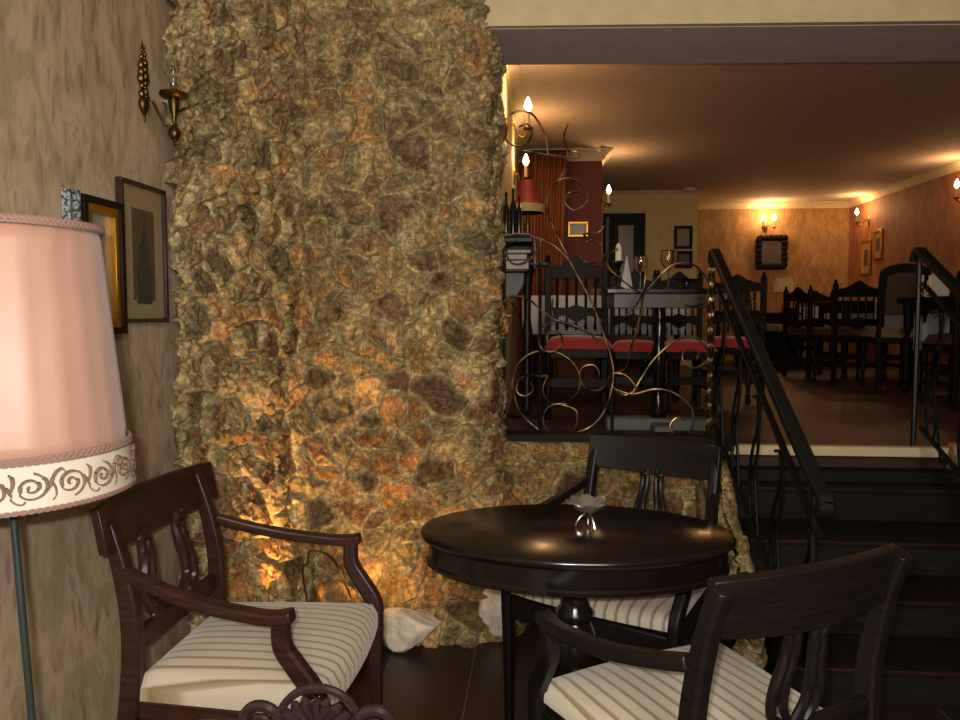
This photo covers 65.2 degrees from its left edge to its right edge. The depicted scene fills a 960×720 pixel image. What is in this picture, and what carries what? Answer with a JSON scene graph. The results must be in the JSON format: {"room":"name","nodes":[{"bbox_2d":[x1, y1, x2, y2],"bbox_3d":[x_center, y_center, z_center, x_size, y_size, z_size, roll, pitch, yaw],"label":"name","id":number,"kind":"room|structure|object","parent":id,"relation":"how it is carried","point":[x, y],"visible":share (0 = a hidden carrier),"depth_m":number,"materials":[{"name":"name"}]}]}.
{"room":"restaurant","nodes":[
{"label":"restaurant","id":0,"kind":"room"},
{"bbox_2d":[0,0,191,719],"bbox_3d":[-1.230,-0.068,0.295,0.100,2.720,6.600,0,4,5],"label":"wall","id":1,"kind":"structure","parent":0,"point":[71,116],"depth_m":1.97,"materials":[{"name":"paint"}]},
{"bbox_2d":[61,188,80,220],"bbox_3d":[-1.037,-0.221,1.914,0.022,0.426,0.048,0,4,5],"label":"picture frame","id":2,"kind":"object","parent":1,"relation":"attached to","point":[70,198],"visible":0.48,"depth_m":1.89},
{"bbox_2d":[80,193,127,333],"bbox_3d":[-1.024,-0.252,2.032,0.030,0.365,0.188,0,4,5],"label":"picture frame","id":3,"kind":"object","parent":1,"relation":"attached to","point":[108,214],"visible":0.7,"depth_m":2.08,"materials":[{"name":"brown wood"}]},
{"bbox_2d":[115,176,168,322],"bbox_3d":[-1.011,-0.320,2.254,0.020,0.413,0.255,0,4,5],"label":"picture frame","id":4,"kind":"object","parent":1,"relation":"attached to","point":[144,205],"visible":0.84,"depth_m":2.26,"materials":[{"name":"red wood"}]},
{"bbox_2d":[137,40,192,144],"bbox_3d":[-0.954,-0.809,2.278,0.149,0.307,0.084,-1,4,-12],"label":"wall sconce","id":5,"kind":"object","parent":1,"relation":"attached to","point":[173,94],"visible":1,"depth_m":2.26,"materials":[{"name":"gold metal"}]},
{"bbox_2d":[161,0,529,647],"bbox_3d":[-0.368,-0.234,2.995,1.213,2.720,1.331,0,4,5],"label":"stone wall","id":6,"kind":"structure","parent":0,"point":[336,238],"depth_m":3.01,"materials":[{"name":"stone"}]},
{"bbox_2d":[483,0,959,28],"bbox_3d":[1.624,-1.518,2.972,5.358,0.354,0.030,0,4,2],"label":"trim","id":7,"kind":"structure","parent":6,"relation":"attached to","point":[503,13],"depth_m":2.99,"materials":[{"name":"beige paint"}]},
{"bbox_2d":[492,23,959,64],"bbox_3d":[1.693,-1.512,3.213,5.282,0.316,0.441,0,4,1],"label":"beam","id":8,"kind":"structure","parent":6,"relation":"attached to","point":[866,42],"depth_m":3.22,"materials":[{"name":"paint"}]},
{"bbox_2d":[496,73,518,415],"bbox_3d":[0.304,-0.848,6.909,0.100,2.094,6.700,0,4,5],"label":"wall","id":9,"kind":"structure","parent":0,"point":[507,184],"depth_m":4.99,"materials":[{"name":"beige paint"}]},
{"bbox_2d":[506,65,525,159],"bbox_3d":[0.254,-1.749,5.159,0.070,0.080,3.280,0,4,5],"label":"trim","id":10,"kind":"structure","parent":9,"relation":"attached to","point":[513,71],"depth_m":5.03,"materials":[{"name":"beige paint"}]},
{"bbox_2d":[504,237,532,297],"bbox_3d":[0.203,-0.488,4.024,0.161,0.310,0.280,0,4,5],"label":"wall shelf","id":11,"kind":"object","parent":9,"relation":"attached to","point":[515,278],"visible":0.55,"depth_m":3.93,"materials":[{"name":"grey wood"}]},
{"bbox_2d":[504,260,529,271],"bbox_3d":[0.201,-0.505,4.024,0.130,0.050,0.200,0,4,5],"label":"book","id":12,"kind":"object","parent":11,"relation":"on","point":[509,265],"visible":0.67,"depth_m":3.93,"materials":[{"name":"grey paper"}]},
{"bbox_2d":[504,253,527,259],"bbox_3d":[0.196,-0.547,4.021,0.120,0.032,0.200,0,4,5],"label":"book","id":13,"kind":"object","parent":12,"relation":"on","point":[523,256],"visible":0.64,"depth_m":3.93,"materials":[{"name":"grey paper"}]},
{"bbox_2d":[504,249,531,255],"bbox_3d":[0.206,-0.575,4.019,0.140,0.022,0.200,0,4,5],"label":"book","id":14,"kind":"object","parent":13,"relation":"on","point":[509,251],"visible":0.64,"depth_m":3.93,"materials":[{"name":"grey paper"}]},
{"bbox_2d":[505,233,535,268],"bbox_3d":[0.213,-0.580,4.018,0.177,0.174,0.300,0,4,5],"label":"lace doily","id":15,"kind":"object","parent":11,"relation":"on","point":[514,234],"visible":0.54,"depth_m":3.89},
{"bbox_2d":[503,192,508,233],"bbox_3d":[0.137,-0.772,3.942,0.034,0.216,0.034,0,4,5],"label":"bottle","id":16,"kind":"object","parent":15,"relation":"on","point":[506,207],"visible":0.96,"depth_m":3.93,"materials":[{"name":"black glass"}]},
{"bbox_2d":[509,188,516,233],"bbox_3d":[0.179,-0.800,4.057,0.040,0.258,0.040,0,4,5],"label":"bottle","id":17,"kind":"object","parent":15,"relation":"on","point":[512,212],"visible":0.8,"depth_m":4.04,"materials":[{"name":"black glass"}]},
{"bbox_2d":[516,196,521,232],"bbox_3d":[0.205,-0.762,3.937,0.032,0.196,0.032,0,4,5],"label":"bottle","id":18,"kind":"object","parent":15,"relation":"on","point":[519,210],"visible":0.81,"depth_m":3.93,"materials":[{"name":"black glass"}]},
{"bbox_2d":[505,97,532,137],"bbox_3d":[0.217,-1.353,4.191,0.165,0.233,0.062,0,4,5],"label":"candle sconce","id":19,"kind":"object","parent":9,"relation":"attached to","point":[527,106],"visible":0.86,"depth_m":4.18,"materials":[{"name":"gold metal"}]},
{"bbox_2d":[513,154,529,184],"bbox_3d":[0.306,-1.400,5.518,0.129,0.233,0.062,0,4,5],"label":"candle sconce","id":20,"kind":"object","parent":9,"relation":"attached to","point":[525,160],"visible":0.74,"depth_m":5.51,"materials":[{"name":"gold metal"}]},
{"bbox_2d":[520,150,569,378],"bbox_3d":[0.567,-0.825,6.560,0.420,1.992,0.066,0,4,5],"label":"curtain","id":21,"kind":"object","parent":9,"relation":"hanging from","point":[545,170],"visible":0.4,"depth_m":6.53,"materials":[{"name":"fabric"}]},
{"bbox_2d":[519,148,602,162],"bbox_3d":[0.721,-1.835,6.720,0.752,0.100,0.090,0,4,5],"label":"trim","id":22,"kind":"structure","parent":9,"relation":"attached to","point":[586,154],"depth_m":6.70,"materials":[{"name":"beige paint"}]},
{"bbox_2d":[518,161,601,381],"bbox_3d":[0.745,-0.858,7.074,0.752,2.094,0.500,0,4,5],"label":"wall pillar","id":23,"kind":"structure","parent":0,"point":[588,173],"depth_m":6.79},
{"bbox_2d":[568,221,587,236],"bbox_3d":[0.886,-1.181,6.777,0.181,0.136,0.025,0,4,5],"label":"picture frame","id":24,"kind":"object","parent":23,"relation":"attached to","point":[575,229],"visible":0.84,"depth_m":6.78,"materials":[{"name":"gold metal"}]},
{"bbox_2d":[602,185,611,209],"bbox_3d":[1.156,-1.488,6.865,0.107,0.233,0.062,1,4,13],"label":"candle sconce","id":25,"kind":"object","parent":23,"relation":"attached to","point":[608,190],"visible":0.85,"depth_m":6.85,"materials":[{"name":"gold metal"}]},
{"bbox_2d":[602,148,613,165],"bbox_3d":[1.161,-1.848,6.935,0.090,0.100,0.590,0,4,5],"label":"trim","id":26,"kind":"structure","parent":23,"relation":"attached to","point":[607,152],"depth_m":6.66,"materials":[{"name":"beige paint"}]},
{"bbox_2d":[500,441,696,517],"bbox_3d":[0.495,0.741,3.471,1.058,0.716,0.347,0,4,1],"label":"wall","id":27,"kind":"structure","parent":0,"point":[535,472],"depth_m":3.44,"materials":[{"name":"stone"}]},
{"bbox_2d":[505,430,733,451],"bbox_3d":[0.551,0.378,3.537,1.240,0.070,0.120,0,4,5],"label":"trim","id":28,"kind":"structure","parent":27,"relation":"on","point":[705,438],"depth_m":3.49,"materials":[{"name":"brown wood"}]},
{"bbox_2d":[502,110,714,432],"bbox_3d":[0.596,-0.398,3.531,1.001,1.547,0.032,0,4,5],"label":"iron railing","id":29,"kind":"object","parent":28,"relation":"on","point":[710,279],"visible":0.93,"depth_m":3.54,"materials":[{"name":"gold metal"}]},
{"bbox_2d":[728,444,948,457],"bbox_3d":[1.621,0.422,3.504,1.140,0.045,0.050,0,4,5],"label":"trim","id":30,"kind":"structure","parent":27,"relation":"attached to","point":[744,449],"depth_m":3.47,"materials":[{"name":"beige paint"}]},
{"bbox_2d":[601,198,697,364],"bbox_3d":[1.615,-1.015,9.638,2.078,2.094,1.040,0,4,5],"label":"wall","id":31,"kind":"structure","parent":0,"point":[662,214],"depth_m":9.04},
{"bbox_2d":[603,213,645,360],"bbox_3d":[1.736,-0.850,9.082,0.501,1.832,0.058,0,4,5],"label":"door","id":32,"kind":"structure","parent":31,"relation":"in","point":[626,229],"depth_m":9.02,"materials":[{"name":"brown wood"}]},
{"bbox_2d":[602,190,698,198],"bbox_3d":[1.571,-1.986,9.024,2.078,0.080,0.070,0,4,5],"label":"trim","id":33,"kind":"structure","parent":31,"relation":"attached to","point":[659,193],"depth_m":8.98,"materials":[{"name":"beige paint"}]},
{"bbox_2d":[674,226,692,248],"bbox_3d":[2.441,-1.473,9.007,0.217,0.276,0.025,0,4,5],"label":"picture frame","id":34,"kind":"object","parent":31,"relation":"attached to","point":[683,235],"visible":1,"depth_m":9.00,"materials":[{"name":"brown wood"}]},
{"bbox_2d":[675,251,692,267],"bbox_3d":[2.451,-1.210,9.022,0.204,0.205,0.025,0,4,5],"label":"picture frame","id":35,"kind":"object","parent":31,"relation":"attached to","point":[682,256],"visible":0.67,"depth_m":9.02,"materials":[{"name":"brown wood"}]},
{"bbox_2d":[340,624,959,719],"bbox_3d":[1.452,1.340,0.368,5.250,0.100,6.600,0,4,5],"label":"floor","id":36,"kind":"structure","parent":0,"point":[451,682],"depth_m":2.66,"materials":[{"name":"wood"}]},
{"bbox_2d":[0,213,136,719],"bbox_3d":[-0.760,0.510,1.218,0.385,1.452,0.385,0,4,5],"label":"floor lamp","id":37,"kind":"object","parent":36,"relation":"on","point":[65,439],"visible":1,"depth_m":1.10,"materials":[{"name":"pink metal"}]},
{"bbox_2d":[90,461,383,719],"bbox_3d":[-0.605,0.755,1.957,0.604,0.883,0.612,0,4,6],"label":"armchair","id":38,"kind":"object","parent":36,"relation":"on","point":[242,653],"visible":0.96,"depth_m":1.82,"materials":[{"name":"red wood"}]},
{"bbox_2d":[191,683,395,719],"bbox_3d":[-0.208,0.836,1.237,0.488,0.803,0.522,0,4,5],"label":"carved chair","id":39,"kind":"object","parent":36,"relation":"on","point":[307,709],"visible":1,"depth_m":1.03,"materials":[{"name":"brown wood"}]},
{"bbox_2d":[301,550,351,601],"bbox_3d":[-0.565,0.954,2.847,0.210,0.470,0.149,0,4,5],"label":"power cable","id":40,"kind":"object","parent":36,"relation":"on","point":[309,551],"visible":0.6,"depth_m":2.77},
{"bbox_2d":[316,580,361,602],"bbox_3d":[-0.535,0.987,2.885,0.200,0.316,0.145,2,4,35],"label":"rock","id":41,"kind":"object","parent":36,"relation":"on","point":[334,591],"visible":0.26,"depth_m":2.83,"materials":[{"name":"stone"}]},
{"bbox_2d":[383,607,442,652],"bbox_3d":[-0.290,1.054,2.941,0.264,0.176,0.136,1,4,20],"label":"rock","id":42,"kind":"object","parent":36,"relation":"on","point":[404,628],"visible":0.85,"depth_m":2.89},
{"bbox_2d":[479,589,518,635],"bbox_3d":[0.078,1.018,3.059,0.202,0.233,0.165,-1,4,-13],"label":"rock","id":43,"kind":"object","parent":36,"relation":"on","point":[490,607],"visible":0.38,"depth_m":2.99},
{"bbox_2d":[420,504,736,678],"bbox_3d":[0.250,0.810,1.998,0.810,0.746,0.571,0,4,5],"label":"pedestal table","id":44,"kind":"object","parent":36,"relation":"on","point":[529,549],"visible":0.92,"depth_m":1.83,"materials":[{"name":"brown wood"}]},
{"bbox_2d":[565,494,611,528],"bbox_3d":[0.283,0.401,1.966,0.113,0.075,0.113,2,4,27],"label":"dish","id":45,"kind":"object","parent":44,"relation":"on","point":[586,504],"visible":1,"depth_m":1.97,"materials":[{"name":"silver glass"}]},
{"bbox_2d":[565,494,611,513],"bbox_3d":[0.283,0.383,1.965,0.113,0.039,0.113,-1,4,-18],"label":"bowl","id":46,"kind":"object","parent":45,"relation":"on","point":[585,504],"depth_m":1.98,"materials":[{"name":"clear glass"}]},
{"bbox_2d":[501,434,722,719],"bbox_3d":[0.466,0.726,2.431,0.612,0.883,0.604,2,4,34],"label":"armchair","id":47,"kind":"object","parent":36,"relation":"on","point":[677,614],"visible":0.38,"depth_m":2.36,"materials":[{"name":"brown wood"}]},
{"bbox_2d":[527,543,913,719],"bbox_3d":[0.490,0.779,1.569,0.612,0.883,0.604,-2,4,-25],"label":"armchair","id":48,"kind":"object","parent":36,"relation":"on","point":[704,679],"visible":1,"depth_m":1.40,"materials":[{"name":"brown wood"}]},
{"bbox_2d":[707,248,834,670],"bbox_3d":[1.034,0.331,2.837,0.051,1.613,1.470,0,4,5],"label":"stair handrail","id":49,"kind":"object","parent":36,"relation":"on","point":[820,507],"visible":0.91,"depth_m":2.67,"materials":[{"name":"paint"}]},
{"bbox_2d":[733,480,959,521],"bbox_3d":[1.635,0.826,3.454,1.040,0.549,0.328,0,4,5],"label":"stair step","id":50,"kind":"structure","parent":36,"relation":"on","point":[868,501],"depth_m":3.30,"materials":[{"name":"brown wood"}]},
{"bbox_2d":[739,518,959,575],"bbox_3d":[1.617,0.908,3.229,1.040,0.412,0.528,0,4,5],"label":"stair step","id":51,"kind":"structure","parent":36,"relation":"on","point":[934,546],"depth_m":3.01,"materials":[{"name":"brown wood"}]},
{"bbox_2d":[755,571,959,646],"bbox_3d":[1.607,0.985,3.104,1.040,0.274,0.788,0,4,5],"label":"stair step","id":52,"kind":"structure","parent":36,"relation":"on","point":[926,605],"depth_m":2.74,"materials":[{"name":"brown wood"}]},
{"bbox_2d":[765,633,959,708],"bbox_3d":[1.597,1.061,2.979,1.040,0.137,1.048,0,4,5],"label":"stair step","id":53,"kind":"structure","parent":36,"relation":"on","point":[919,671],"depth_m":2.52,"materials":[{"name":"brown wood"}]},
{"bbox_2d":[909,247,959,478],"bbox_3d":[1.940,0.335,2.765,0.051,1.613,1.470,0,4,5],"label":"stair handrail","id":54,"kind":"object","parent":36,"relation":"on","point":[918,255],"visible":1,"depth_m":3.28,"materials":[{"name":"metal"}]},
{"bbox_2d":[690,445,767,670],"bbox_3d":[1.001,0.765,3.083,0.148,0.715,1.000,0,4,5],"label":"wall","id":55,"kind":"structure","parent":0,"point":[739,559],"depth_m":3.01,"materials":[{"name":"stone"}]},
{"bbox_2d":[506,360,959,468],"bbox_3d":[2.476,0.265,6.854,4.250,0.120,6.700,0,4,5],"label":"floor","id":56,"kind":"structure","parent":0,"point":[846,412],"depth_m":4.81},
{"bbox_2d":[506,262,547,419],"bbox_3d":[0.286,-0.119,4.543,0.260,0.929,0.260,0,4,5],"label":"plant stand","id":57,"kind":"object","parent":56,"relation":"on","point":[527,410],"visible":0.73,"depth_m":4.52,"materials":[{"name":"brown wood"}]},
{"bbox_2d":[515,180,543,261],"bbox_3d":[0.286,-0.827,4.500,0.200,0.488,0.200,0,4,5],"label":"table lamp","id":58,"kind":"object","parent":57,"relation":"on","point":[530,203],"visible":0.7,"depth_m":4.44,"materials":[{"name":"red fabric"}]},
{"bbox_2d":[544,254,613,419],"bbox_3d":[0.596,-0.159,4.575,0.400,1.005,0.459,0,4,5],"label":"dining chair","id":59,"kind":"object","parent":56,"relation":"on","point":[573,346],"visible":0.77,"depth_m":4.74,"materials":[{"name":"brown wood"}]},
{"bbox_2d":[530,334,680,400],"bbox_3d":[0.916,-0.100,5.700,1.150,0.750,0.700,0,4,5],"label":"dining table","id":60,"kind":"object","parent":56,"relation":"on","point":[675,363],"visible":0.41,"depth_m":5.43,"materials":[{"name":"brown wood"}]},
{"bbox_2d":[522,295,688,333],"bbox_3d":[0.916,-0.343,5.685,1.170,0.276,0.742,0,4,5],"label":"tablecloth","id":61,"kind":"object","parent":60,"relation":"on","point":[571,298],"visible":0.29,"depth_m":5.33,"materials":[{"name":"white fabric"}]},
{"bbox_2d":[591,289,601,294],"bbox_3d":[0.866,-0.495,5.479,0.110,0.050,0.080,0,4,5],"label":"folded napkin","id":62,"kind":"object","parent":61,"relation":"on","point":[592,290],"visible":0.44,"depth_m":5.44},
{"bbox_2d":[595,275,651,390],"bbox_3d":[1.194,-0.237,6.262,0.420,0.955,0.459,0,4,5],"label":"dining chair","id":63,"kind":"object","parent":56,"relation":"on","point":[642,364],"visible":0.22,"depth_m":6.07,"materials":[{"name":"brown wood"}]},
{"bbox_2d":[610,270,656,411],"bbox_3d":[1.013,-0.139,4.906,0.312,0.925,0.413,0,4,8],"label":"dining chair","id":64,"kind":"object","parent":56,"relation":"on","point":[641,349],"visible":0.52,"depth_m":5.04,"materials":[{"name":"brown wood"}]},
{"bbox_2d":[599,288,725,431],"bbox_3d":[0.959,0.002,4.024,0.600,0.752,0.500,0,4,5],"label":"pedestal table","id":65,"kind":"object","parent":56,"relation":"on","point":[659,299],"visible":0.86,"depth_m":3.98,"materials":[{"name":"brown wood"}]},
{"bbox_2d":[612,243,624,288],"bbox_3d":[0.726,-0.490,3.932,0.080,0.240,0.078,0,4,5],"label":"candle holder","id":66,"kind":"object","parent":65,"relation":"on","point":[618,262],"visible":0.84,"depth_m":3.92,"materials":[{"name":"metal"}]},
{"bbox_2d":[615,243,621,260],"bbox_3d":[0.726,-0.565,3.928,0.034,0.090,0.033,0,4,5],"label":"candle","id":67,"kind":"object","parent":66,"relation":"on","point":[618,254],"depth_m":3.91,"materials":[{"name":"wax"}]},
{"bbox_2d":[621,256,631,288],"bbox_3d":[0.784,-0.464,4.010,0.050,0.180,0.050,-3,5,-40],"label":"folded napkin","id":68,"kind":"object","parent":65,"relation":"on","point":[626,277],"visible":0.73,"depth_m":4.00,"materials":[{"name":"white fabric"}]},
{"bbox_2d":[633,255,647,287],"bbox_3d":[0.839,-0.457,3.925,0.076,0.175,0.076,0,4,5],"label":"wine glass","id":69,"kind":"object","parent":65,"relation":"on","point":[640,262],"visible":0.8,"depth_m":3.90,"materials":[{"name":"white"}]},
{"bbox_2d":[633,255,647,272],"bbox_3d":[0.839,-0.499,3.922,0.076,0.090,0.076,0,4,5],"label":"bowl","id":70,"kind":"object","parent":69,"relation":"on","point":[640,262],"depth_m":3.89,"materials":[{"name":"clear glass"}]},
{"bbox_2d":[660,250,676,287],"bbox_3d":[0.964,-0.462,3.834,0.085,0.196,0.085,0,4,5],"label":"wine glass","id":71,"kind":"object","parent":65,"relation":"on","point":[668,257],"visible":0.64,"depth_m":3.80,"materials":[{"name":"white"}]},
{"bbox_2d":[660,250,676,269],"bbox_3d":[0.964,-0.509,3.832,0.085,0.101,0.085,0,4,5],"label":"bowl","id":72,"kind":"object","parent":71,"relation":"on","point":[668,257],"depth_m":3.80,"materials":[{"name":"clear glass"}]},
{"bbox_2d":[672,278,699,287],"bbox_3d":[1.102,-0.403,4.008,0.150,0.058,0.148,0,4,5],"label":"tray","id":73,"kind":"object","parent":65,"relation":"on","point":[685,282],"visible":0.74,"depth_m":3.98,"materials":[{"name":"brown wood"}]},
{"bbox_2d":[657,269,717,412],"bbox_3d":[1.337,-0.137,4.880,0.312,0.925,0.413,0,4,1],"label":"dining chair","id":74,"kind":"object","parent":56,"relation":"on","point":[674,351],"visible":0.73,"depth_m":4.74,"materials":[{"name":"brown wood"}]},
{"bbox_2d":[691,272,766,403],"bbox_3d":[1.813,-0.178,5.463,0.420,0.935,0.459,2,4,33],"label":"dining chair","id":75,"kind":"object","parent":56,"relation":"on","point":[743,284],"visible":0.5,"depth_m":5.51,"materials":[{"name":"brown wood"}]},
{"bbox_2d":[707,311,759,373],"bbox_3d":[2.716,-0.197,8.012,0.500,0.660,0.350,0,4,5],"label":"dining table","id":76,"kind":"object","parent":56,"relation":"on","point":[716,312],"visible":0.15,"depth_m":7.86,"materials":[{"name":"brown wood"}]},
{"bbox_2d":[725,298,753,310],"bbox_3d":[2.716,-0.595,7.988,0.336,0.138,0.336,-3,5,-40],"label":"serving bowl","id":77,"kind":"object","parent":76,"relation":"on","point":[748,300],"visible":0.2,"depth_m":7.91,"materials":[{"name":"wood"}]},
{"bbox_2d":[736,292,789,369],"bbox_3d":[3.278,-0.371,8.677,0.535,0.930,0.304,3,5,43],"label":"upholstered chair","id":78,"kind":"object","parent":56,"relation":"on","point":[771,329],"visible":0.41,"depth_m":8.47,"materials":[{"name":"brown wood"}]},
{"bbox_2d":[734,313,800,365],"bbox_3d":[3.519,-0.262,9.242,0.687,0.640,0.477,0,4,5],"label":"sideboard","id":79,"kind":"object","parent":56,"relation":"on","point":[772,318],"visible":0.34,"depth_m":9.03,"materials":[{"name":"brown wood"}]},
{"bbox_2d":[772,278,793,312],"bbox_3d":[3.716,-0.793,9.202,0.250,0.424,0.250,0,4,5],"label":"table lamp","id":80,"kind":"object","parent":79,"relation":"on","point":[779,284],"visible":0.81,"depth_m":9.11,"materials":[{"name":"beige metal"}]},
{"bbox_2d":[788,289,832,368],"bbox_3d":[3.813,-0.363,8.729,0.420,0.905,0.459,0,4,5],"label":"dining chair","id":81,"kind":"object","parent":56,"relation":"on","point":[817,297],"visible":0.25,"depth_m":8.50,"materials":[{"name":"brown wood"}]},
{"bbox_2d":[782,285,841,378],"bbox_3d":[3.330,-0.284,7.438,0.459,0.905,0.420,-1,4,-13],"label":"dining chair","id":82,"kind":"object","parent":56,"relation":"on","point":[797,332],"visible":0.8,"depth_m":7.37,"materials":[{"name":"brown wood"}]},
{"bbox_2d":[788,308,860,364],"bbox_3d":[4.282,-0.300,9.368,0.800,0.700,0.600,0,4,5],"label":"dining table","id":83,"kind":"object","parent":56,"relation":"on","point":[801,343],"visible":0.14,"depth_m":9.15,"materials":[{"name":"brown wood"}]},
{"bbox_2d":[788,307,840,326],"bbox_3d":[4.282,-0.513,9.355,0.820,0.286,0.642,0,4,5],"label":"tablecloth","id":84,"kind":"object","parent":83,"relation":"on","point":[816,308],"visible":0.05,"depth_m":9.05,"materials":[{"name":"white fabric"}]},
{"bbox_2d":[812,279,883,384],"bbox_3d":[3.316,-0.258,6.785,0.441,0.932,0.459,0,4,2],"label":"dining chair","id":85,"kind":"object","parent":56,"relation":"on","point":[838,332],"visible":0.88,"depth_m":6.57,"materials":[{"name":"brown wood"}]},
{"bbox_2d":[814,301,937,379],"bbox_3d":[3.935,-0.208,7.462,0.950,0.750,0.750,0,4,5],"label":"dining table","id":86,"kind":"object","parent":56,"relation":"on","point":[826,306],"visible":0.2,"depth_m":7.17,"materials":[{"name":"brown wood"}]},
{"bbox_2d":[841,300,902,327],"bbox_3d":[3.995,-0.406,7.445,0.500,0.366,0.792,0,4,5],"label":"tablecloth","id":87,"kind":"object","parent":86,"relation":"on","point":[889,320],"visible":0.09,"depth_m":7.07,"materials":[{"name":"white fabric"}]},
{"bbox_2d":[859,263,930,391],"bbox_3d":[3.439,-0.272,6.248,0.375,1.029,0.547,1,4,11],"label":"upholstered chair","id":88,"kind":"object","parent":56,"relation":"on","point":[896,281],"visible":0.74,"depth_m":6.03,"materials":[{"name":"brown wood"}]},
{"bbox_2d":[882,291,953,384],"bbox_3d":[3.957,-0.243,6.765,0.420,0.905,0.459,0,4,-1],"label":"dining chair","id":89,"kind":"object","parent":56,"relation":"on","point":[886,357],"visible":0.08,"depth_m":6.84,"materials":[{"name":"brown wood"}]},
{"bbox_2d":[897,296,953,402],"bbox_3d":[3.774,-0.093,5.582,0.950,0.750,0.800,0,4,5],"label":"dining table","id":90,"kind":"object","parent":56,"relation":"on","point":[928,305],"visible":0.59,"depth_m":5.91,"materials":[{"name":"brown wood"}]},
{"bbox_2d":[926,275,931,295],"bbox_3d":[3.319,-0.550,5.530,0.060,0.155,0.060,0,4,5],"label":"candlestick","id":91,"kind":"object","parent":90,"relation":"on","point":[930,276],"visible":0.54,"depth_m":5.52,"materials":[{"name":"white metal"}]},
{"bbox_2d":[928,275,931,287],"bbox_3d":[3.319,-0.580,5.528,0.024,0.095,0.023,0,4,5],"label":"candle","id":92,"kind":"object","parent":91,"relation":"on","point":[930,276],"depth_m":5.52,"materials":[{"name":"wax"}]},
{"bbox_2d":[913,313,949,350],"bbox_3d":[3.654,-0.261,5.581,0.420,0.426,0.842,0,4,5],"label":"tablecloth","id":93,"kind":"object","parent":90,"relation":"on","point":[931,327],"visible":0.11,"depth_m":6.00,"materials":[{"name":"white fabric"}]},
{"bbox_2d":[924,273,949,296],"bbox_3d":[3.543,-0.595,5.811,0.200,0.210,0.173,0,4,5],"label":"folded napkin","id":94,"kind":"object","parent":93,"relation":"on","point":[938,287],"visible":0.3,"depth_m":5.74,"materials":[{"name":"white fabric"}]},
{"bbox_2d":[920,270,959,409],"bbox_3d":[3.290,-0.138,5.046,0.420,0.905,0.459,0,4,5],"label":"dining chair","id":95,"kind":"object","parent":56,"relation":"on","point":[951,341],"visible":0.8,"depth_m":4.90,"materials":[{"name":"brown wood"}]},
{"bbox_2d":[519,61,959,202],"bbox_3d":[2.468,-1.929,6.619,4.550,0.100,7.000,0,4,5],"label":"ceiling","id":96,"kind":"structure","parent":0,"point":[809,131],"depth_m":5.74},
{"bbox_2d":[683,187,694,191],"bbox_3d":[2.451,-1.997,8.787,0.140,0.030,0.140,0,4,5],"label":"smoke detector","id":97,"kind":"object","parent":96,"relation":"attached to","point":[688,189],"visible":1,"depth_m":8.74,"materials":[{"name":"white plastic"}]},
{"bbox_2d":[695,208,849,360],"bbox_3d":[2.743,-1.044,10.119,4.250,2.094,0.100,0,4,5],"label":"wall","id":98,"kind":"structure","parent":0,"point":[818,238],"depth_m":9.94,"materials":[{"name":"paint"}]},
{"bbox_2d":[761,214,776,232],"bbox_3d":[3.776,-1.793,9.851,0.202,0.233,0.187,0,4,5],"label":"candle sconce","id":99,"kind":"object","parent":98,"relation":"attached to","point":[764,227],"visible":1,"depth_m":9.79,"materials":[{"name":"gold metal"}]},
{"bbox_2d":[755,234,787,269],"bbox_3d":[3.860,-1.425,9.924,0.422,0.466,0.062,0,4,5],"label":"wall mirror","id":100,"kind":"object","parent":98,"relation":"attached to","point":[771,250],"visible":1,"depth_m":9.92,"materials":[{"name":"brown wood"}]},
{"bbox_2d":[698,201,849,209],"bbox_3d":[3.772,-2.039,9.890,2.172,0.080,0.070,0,4,5],"label":"trim","id":101,"kind":"structure","parent":98,"relation":"attached to","point":[803,204],"depth_m":9.88,"materials":[{"name":"beige paint"}]},
{"bbox_2d":[731,465,959,484],"bbox_3d":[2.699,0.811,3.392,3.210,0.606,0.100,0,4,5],"label":"stair step","id":102,"kind":"structure","parent":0,"point":[831,474],"depth_m":3.41,"materials":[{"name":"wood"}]},
{"bbox_2d":[847,170,959,376],"bbox_3d":[4.640,-0.826,6.563,0.100,2.094,6.700,0,4,5],"label":"wall","id":103,"kind":"structure","parent":0,"point":[926,214],"depth_m":8.30,"materials":[{"name":"paint"}]},
{"bbox_2d":[854,208,869,226],"bbox_3d":[4.722,-1.761,9.270,0.187,0.233,0.062,0,4,5],"label":"candle sconce","id":104,"kind":"object","parent":103,"relation":"attached to","point":[856,211],"visible":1,"depth_m":9.27,"materials":[{"name":"gold metal"}]},
{"bbox_2d":[859,239,871,275],"bbox_3d":[4.799,-1.274,9.337,0.025,0.442,0.288,0,4,5],"label":"picture frame","id":105,"kind":"object","parent":103,"relation":"attached to","point":[865,245],"visible":1,"depth_m":9.34,"materials":[{"name":"gold metal"}]},
{"bbox_2d":[863,249,867,265],"bbox_3d":[4.800,-1.274,9.336,0.004,0.199,0.101,0,4,5],"label":"print","id":106,"kind":"object","parent":105,"relation":"attached to","point":[865,251],"depth_m":9.34},
{"bbox_2d":[872,229,882,259],"bbox_3d":[4.773,-1.387,9.009,0.025,0.353,0.242,0,4,5],"label":"picture frame","id":107,"kind":"object","parent":103,"relation":"attached to","point":[877,235],"visible":1,"depth_m":9.00,"materials":[{"name":"gold metal"}]},
{"bbox_2d":[847,160,959,207],"bbox_3d":[4.556,-1.832,6.508,0.070,0.080,6.700,0,4,5],"label":"trim","id":108,"kind":"structure","parent":103,"relation":"attached to","point":[952,167],"depth_m":8.21,"materials":[{"name":"beige paint"}]},
{"bbox_2d":[953,179,959,202],"bbox_3d":[4.544,-1.585,7.047,0.187,0.233,0.062,0,4,5],"label":"candle sconce","id":109,"kind":"object","parent":103,"relation":"attached to","point":[957,183],"visible":1,"depth_m":7.04,"materials":[{"name":"gold metal"}]},
{"bbox_2d":[946,442,959,481],"bbox_3d":[2.244,0.770,2.980,0.302,0.718,1.012,0,4,5],"label":"wall","id":110,"kind":"structure","parent":0,"point":[952,453],"depth_m":3.40,"materials":[{"name":"stone"}]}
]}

